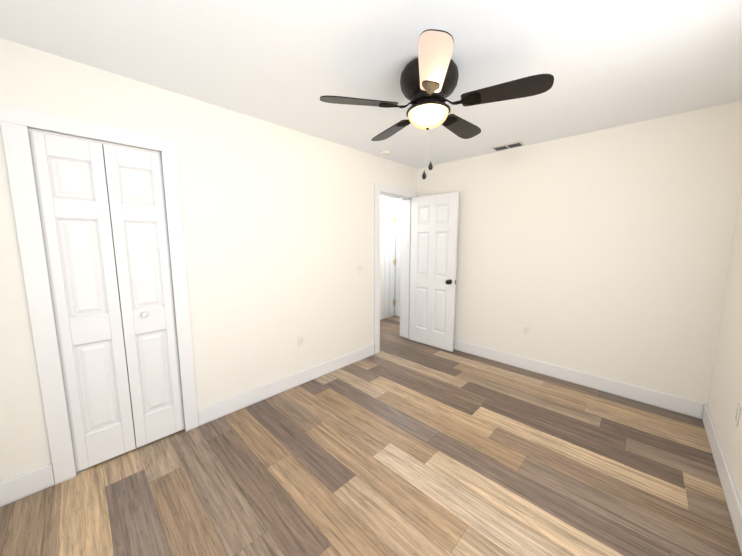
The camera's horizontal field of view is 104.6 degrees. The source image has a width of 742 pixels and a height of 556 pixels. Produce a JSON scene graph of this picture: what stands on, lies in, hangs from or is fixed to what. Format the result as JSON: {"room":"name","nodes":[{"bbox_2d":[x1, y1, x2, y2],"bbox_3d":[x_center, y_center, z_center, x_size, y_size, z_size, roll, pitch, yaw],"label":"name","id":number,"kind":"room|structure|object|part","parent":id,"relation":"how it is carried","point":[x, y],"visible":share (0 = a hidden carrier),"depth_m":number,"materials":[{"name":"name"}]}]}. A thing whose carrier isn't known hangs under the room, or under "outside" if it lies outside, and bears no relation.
{"room":"empty bedroom","nodes":[
{"label":"empty bedroom","id":0,"kind":"room"},
{"bbox_2d":[102,148,130,400],"bbox_3d":[-2.187,-0.085,2.347,0.060,2.444,1.430,7,10,44],"label":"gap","id":1,"kind":"structure","parent":0,"point":[115,265],"depth_m":2.37,"materials":[{"name":"white paint"}]},
{"bbox_2d":[0,38,417,481],"bbox_3d":[-0.812,-0.142,2.801,0.200,2.444,4.000,7,10,44],"label":"wall","id":2,"kind":"structure","parent":0,"point":[278,226],"depth_m":2.34,"materials":[{"name":"white paint"}]},
{"bbox_2d":[0,463,54,506],"bbox_3d":[-1.991,1.175,1.581,0.018,0.135,0.325,7,10,44],"label":"baseboard","id":3,"kind":"structure","parent":2,"relation":"attached to","point":[16,488],"depth_m":1.62,"materials":[{"name":"white wood"}]},
{"bbox_2d":[0,103,198,484],"bbox_3d":[-1.613,0.140,1.844,0.018,2.124,0.758,7,10,44],"label":"trim","id":4,"kind":"structure","parent":2,"relation":"attached to","point":[15,122],"depth_m":1.65,"materials":[{"name":"white wood"}]},
{"bbox_2d":[27,127,184,474],"bbox_3d":[-1.692,0.162,1.923,0.200,2.060,0.630,7,10,44],"label":"door frame","id":5,"kind":"structure","parent":2,"relation":"attached to","point":[88,139],"depth_m":1.74,"materials":[{"name":"white wood"}]},
{"bbox_2d":[28,131,184,471],"bbox_3d":[-1.622,0.184,1.858,0.075,2.008,0.584,7,10,44],"label":"closet door","id":6,"kind":"structure","parent":2,"relation":"in","point":[72,188],"depth_m":1.82,"materials":[{"name":"white wood"}]},
{"bbox_2d":[198,344,373,425],"bbox_3d":[-0.655,1.003,2.953,0.015,0.135,2.000,7,10,44],"label":"baseboard","id":7,"kind":"structure","parent":2,"relation":"attached to","point":[206,414],"depth_m":2.70,"materials":[{"name":"white wood"}]},
{"bbox_2d":[298,335,304,347],"bbox_3d":[-0.696,0.633,2.869,0.009,0.115,0.070,7,10,44],"label":"electrical outlet","id":8,"kind":"object","parent":2,"relation":"attached to","point":[301,341],"visible":1,"depth_m":2.86,"materials":[{"name":"white plastic"}]},
{"bbox_2d":[358,264,362,274],"bbox_3d":[-0.123,-0.100,3.368,0.016,0.115,0.070,7,10,44],"label":"light switch","id":9,"kind":"object","parent":2,"relation":"attached to","point":[360,269],"visible":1,"depth_m":3.37,"materials":[{"name":"grey plastic"}]},
{"bbox_2d":[374,183,417,353],"bbox_3d":[0.274,-0.125,3.935,0.236,2.128,0.881,7,10,44],"label":"door frame","id":10,"kind":"structure","parent":2,"relation":"attached to","point":[405,264],"depth_m":4.02,"materials":[{"name":"white wood"}]},
{"bbox_2d":[409,192,458,351],"bbox_3d":[0.821,-0.074,3.864,0.691,2.030,0.171,7,10,44],"label":"hall door","id":11,"kind":"structure","parent":10,"relation":"attached to","point":[434,227],"depth_m":3.82,"materials":[{"name":"white wood"}]},
{"bbox_2d":[0,297,741,555],"bbox_3d":[0.235,1.027,3.540,5.489,0.060,6.540,7,10,44],"label":"floor","id":12,"kind":"structure","parent":0,"point":[398,445],"depth_m":1.74,"materials":[{"name":"wood"}]},
{"bbox_2d":[0,0,741,168],"bbox_3d":[0.235,-1.457,3.227,5.489,0.060,6.540,7,10,44],"label":"ceiling","id":13,"kind":"structure","parent":0,"point":[606,64],"depth_m":1.57,"materials":[{"name":"white paint"}]},
{"bbox_2d":[379,149,390,155],"bbox_3d":[0.161,-1.408,3.228,0.132,0.038,0.132,7,10,44],"label":"smoke detector","id":14,"kind":"object","parent":13,"relation":"attached to","point":[385,152],"visible":1,"depth_m":3.19,"materials":[{"name":"white plastic"}]},
{"bbox_2d":[320,29,553,178],"bbox_3d":[0.379,-0.920,1.769,1.231,0.641,1.176,7,10,44],"label":"ceiling fan","id":15,"kind":"object","parent":13,"relation":"hanging from","point":[429,79],"visible":1,"depth_m":1.59,"materials":[{"name":"brown metal"}]},
{"bbox_3d":[0.343,-0.949,1.728,0.240,0.086,0.240,7,10,44],"label":"lamp shade","id":16,"kind":"part","parent":15,"relation":"part of","materials":[{"name":"white glass"}]},
{"bbox_2d":[492,141,524,150],"bbox_3d":[1.458,-1.399,3.059,0.300,0.012,0.150,7,10,44],"label":"ceiling vent","id":17,"kind":"object","parent":13,"relation":"in","point":[508,146],"visible":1,"depth_m":3.04,"materials":[{"name":"grey metal"}]},
{"bbox_2d":[380,196,384,312],"bbox_3d":[0.193,-0.454,5.287,0.140,2.444,3.600,7,10,44],"label":"wall","id":18,"kind":"structure","parent":0,"point":[382,213],"depth_m":5.19,"materials":[{"name":"white paint"}]},
{"bbox_2d":[384,197,400,318],"bbox_3d":[0.660,-0.441,5.661,0.018,2.325,1.180,7,10,44],"label":"door frame","id":19,"kind":"structure","parent":18,"relation":"attached to","point":[392,205],"depth_m":5.34,"materials":[{"name":"white wood"}]},
{"bbox_2d":[417,100,741,403],"bbox_3d":[1.694,-0.196,3.239,3.189,2.444,0.120,7,10,44],"label":"wall","id":20,"kind":"structure","parent":0,"point":[605,253],"depth_m":2.66,"materials":[{"name":"white paint"}]},
{"bbox_2d":[522,326,529,336],"bbox_3d":[1.732,0.595,3.211,0.070,0.115,0.009,7,10,44],"label":"electrical outlet","id":21,"kind":"object","parent":20,"relation":"attached to","point":[525,330],"visible":1,"depth_m":3.21,"materials":[{"name":"grey plastic"}]},
{"bbox_2d":[453,339,704,418],"bbox_3d":[1.674,0.958,3.308,2.835,0.135,0.015,7,10,44],"label":"baseboard","id":22,"kind":"structure","parent":20,"relation":"attached to","point":[685,406],"depth_m":2.82,"materials":[{"name":"white wood"}]},
{"bbox_2d":[707,183,741,502],"bbox_3d":[1.323,0.127,0.669,0.120,2.444,4.120,7,10,44],"label":"wall","id":23,"kind":"structure","parent":0,"point":[725,394],"depth_m":1.90,"materials":[{"name":"white paint"}]},
{"bbox_2d":[700,402,741,553],"bbox_3d":[1.315,1.261,0.903,0.018,0.135,4.000,7,10,44],"label":"baseboard","id":24,"kind":"structure","parent":23,"relation":"attached to","point":[734,504],"depth_m":1.67,"materials":[{"name":"white wood"}]},
{"bbox_2d":[734,403,740,426],"bbox_3d":[2.073,0.775,1.625,0.009,0.115,0.070,7,10,44],"label":"electrical outlet","id":25,"kind":"object","parent":23,"relation":"attached to","point":[737,414],"visible":1,"depth_m":1.61,"materials":[{"name":"grey plastic"}]},
{"bbox_3d":[0.652,-0.320,5.782,0.140,2.055,0.780,7,10,44],"label":"linens","id":26,"kind":"object","parent":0,"visible":0},
{"bbox_2d":[393,209,400,316],"bbox_3d":[0.712,-0.244,5.212,0.734,2.030,0.092,7,10,44],"label":"closet door","id":27,"kind":"structure","parent":26,"relation":"attached to","point":[397,260],"depth_m":5.42,"materials":[{"name":"white wood"}]}
]}

